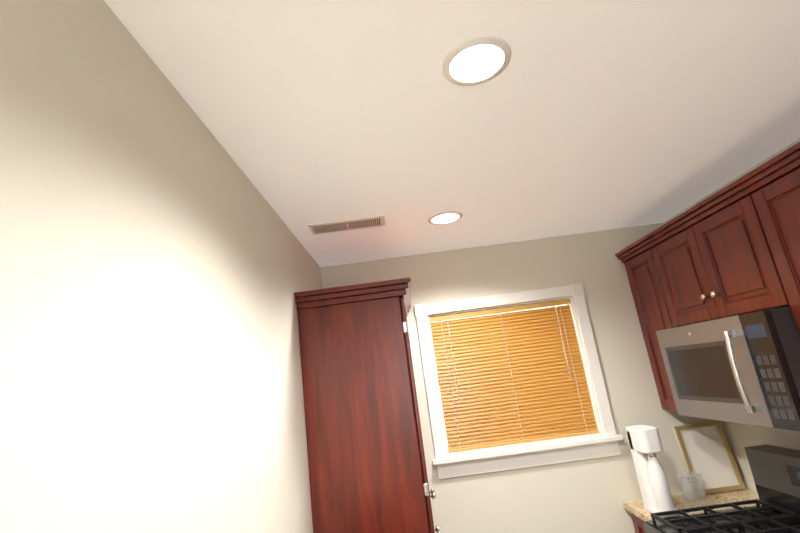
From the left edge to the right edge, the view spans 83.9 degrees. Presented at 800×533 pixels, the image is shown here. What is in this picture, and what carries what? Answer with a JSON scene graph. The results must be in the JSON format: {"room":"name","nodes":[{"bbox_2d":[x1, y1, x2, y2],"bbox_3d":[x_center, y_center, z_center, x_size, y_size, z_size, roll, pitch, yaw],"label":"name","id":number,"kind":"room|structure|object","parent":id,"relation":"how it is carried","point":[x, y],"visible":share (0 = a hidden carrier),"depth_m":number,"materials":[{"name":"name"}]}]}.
{"room":"kitchen","nodes":[
{"label":"kitchen","id":0,"kind":"room"},
{"bbox_2d":[0,0,323,532],"bbox_3d":[-0.487,0.572,0.035,0.120,2.520,5.560,-7,-14,0],"label":"wall","id":1,"kind":"structure","parent":0,"point":[158,266],"depth_m":0.83,"materials":[{"name":"beige paint"}]},
{"bbox_2d":[104,0,799,266],"bbox_3d":[0.540,-0.823,0.361,2.520,0.060,5.560,-7,-14,0],"label":"ceiling","id":2,"kind":"structure","parent":0,"point":[579,116],"depth_m":1.39,"materials":[{"name":"white paint"}]},
{"bbox_2d":[308,215,385,234],"bbox_3d":[-0.258,-0.205,2.216,0.370,0.012,0.140,-7,-14,0],"label":"ceiling vent","id":3,"kind":"object","parent":2,"relation":"in","point":[347,224],"visible":1,"depth_m":2.19,"materials":[{"name":"white metal"}]},
{"bbox_2d":[428,211,462,224],"bbox_3d":[0.234,-0.249,2.308,0.184,0.006,0.184,-7,-14,0],"label":"recessed light","id":4,"kind":"object","parent":2,"relation":"in","point":[446,217],"visible":1,"depth_m":2.30,"materials":[{"name":"white"}]},
{"bbox_2d":[442,36,511,85],"bbox_3d":[0.202,-0.535,1.173,0.184,0.006,0.184,-7,-14,0],"label":"recessed light","id":5,"kind":"object","parent":2,"relation":"in","point":[477,61],"visible":1,"depth_m":1.16,"materials":[{"name":"white"}]},
{"bbox_2d":[324,223,723,532],"bbox_3d":[0.770,1.083,2.680,2.220,2.520,0.120,-7,-14,0],"label":"wall","id":6,"kind":"structure","parent":0,"point":[588,495],"depth_m":2.70,"materials":[{"name":"beige paint"}]},
{"bbox_2d":[414,283,623,478],"bbox_3d":[0.689,0.679,2.745,1.111,1.029,0.155,-7,-14,0],"label":"window","id":7,"kind":"structure","parent":6,"relation":"in","point":[606,445],"depth_m":2.66,"materials":[{"name":"white wood"}]},
{"bbox_2d":[429,299,598,452],"bbox_3d":[0.687,0.660,2.753,0.903,0.814,0.050,-7,-14,0],"label":"window blinds","id":8,"kind":"object","parent":7,"relation":"attached to","point":[511,377],"visible":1,"depth_m":2.75,"materials":[{"name":"brown wood"}]},
{"bbox_2d":[660,138,799,491],"bbox_3d":[1.893,0.262,0.053,0.120,2.520,5.560,-7,-14,0],"label":"wall","id":9,"kind":"structure","parent":0,"point":[739,436],"depth_m":2.43,"materials":[{"name":"beige paint"}]},
{"bbox_2d":[619,242,676,410],"bbox_3d":[1.659,0.343,2.610,0.325,0.937,0.330,-7,-14,0],"label":"upper cabinet","id":10,"kind":"object","parent":9,"relation":"attached to","point":[647,296],"depth_m":2.65,"materials":[{"name":"brown wood"}]},
{"bbox_2d":[647,186,786,327],"bbox_3d":[1.616,-0.010,2.129,0.325,0.485,0.774,-7,-14,0],"label":"upper cabinet","id":11,"kind":"object","parent":9,"relation":"attached to","point":[731,249],"depth_m":2.04,"materials":[{"name":"brown wood"}]},
{"bbox_2d":[656,306,799,430],"bbox_3d":[1.600,0.451,2.013,0.478,0.448,0.770,-7,-14,0],"label":"microwave","id":12,"kind":"object","parent":11,"relation":"attached to","point":[743,368],"visible":1,"depth_m":1.83,"materials":[{"name":"grey metal"}]},
{"bbox_2d":[747,150,799,332],"bbox_3d":[1.625,0.011,1.298,0.325,0.937,0.822,-7,-14,0],"label":"upper cabinet","id":13,"kind":"object","parent":9,"relation":"attached to","point":[775,195],"depth_m":1.67,"materials":[{"name":"brown wood"}]},
{"bbox_3d":[0.867,1.657,-0.273,2.520,0.060,5.560,-7,-14,0],"label":"floor","id":14,"kind":"structure","parent":0,"visible":0},
{"bbox_2d":[294,277,439,532],"bbox_3d":[-0.075,1.238,2.199,0.552,2.200,0.775,-7,-14,0],"label":"pantry","id":15,"kind":"object","parent":14,"relation":"on","point":[367,464],"visible":1,"depth_m":1.99,"materials":[{"name":"brown wood"}]},
{"bbox_2d":[631,513,645,532],"bbox_3d":[1.661,1.715,2.266,0.679,0.874,0.326,-7,-14,0],"label":"base cabinet","id":16,"kind":"object","parent":14,"relation":"on","point":[638,522],"visible":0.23,"depth_m":2.45,"materials":[{"name":"brown wood"}]},
{"bbox_2d":[623,488,761,521],"bbox_3d":[1.602,1.275,2.377,0.680,0.040,0.328,-7,-14,0],"label":"countertop","id":17,"kind":"structure","parent":16,"relation":"on","point":[637,508],"depth_m":2.38,"materials":[{"name":"stone"}]},
{"bbox_2d":[625,425,679,516],"bbox_3d":[1.327,1.067,2.353,0.110,0.415,0.185,-7,-14,0],"label":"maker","id":18,"kind":"object","parent":17,"relation":"on","point":[645,443],"visible":0.96,"depth_m":2.31,"materials":[{"name":"white plastic"}]},
{"bbox_2d":[677,474,696,502],"bbox_3d":[1.554,1.199,2.404,0.072,0.130,0.072,-7,-14,0],"label":"tumbler","id":19,"kind":"object","parent":17,"relation":"on","point":[686,485],"visible":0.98,"depth_m":2.40,"materials":[{"name":"clear glass"}]},
{"bbox_2d":[687,471,706,498],"bbox_3d":[1.629,1.199,2.443,0.072,0.130,0.072,-7,-14,0],"label":"tumbler","id":20,"kind":"object","parent":17,"relation":"on","point":[698,484],"visible":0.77,"depth_m":2.43,"materials":[{"name":"clear glass"}]},
{"bbox_2d":[673,421,745,493],"bbox_3d":[1.760,1.087,2.542,0.270,0.358,0.074,-7,-14,0],"label":"picture frame","id":21,"kind":"object","parent":17,"relation":"on","point":[706,451],"visible":0.81,"depth_m":2.54,"materials":[{"name":"white paper"}]},
{"bbox_2d":[643,444,799,532],"bbox_3d":[1.555,1.439,1.764,0.788,1.185,0.772,-7,-14,0],"label":"range","id":22,"kind":"object","parent":14,"relation":"on","point":[775,470],"visible":1,"depth_m":2.08,"materials":[{"name":"black metal"}]},
{"label":"outside","id":23,"kind":"structure","parent":0,"visible":0},
{"bbox_2d":[429,305,563,445],"bbox_3d":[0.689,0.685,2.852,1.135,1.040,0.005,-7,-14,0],"label":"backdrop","id":24,"kind":"structure","parent":23,"point":[464,318],"depth_m":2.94,"materials":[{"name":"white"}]}
]}

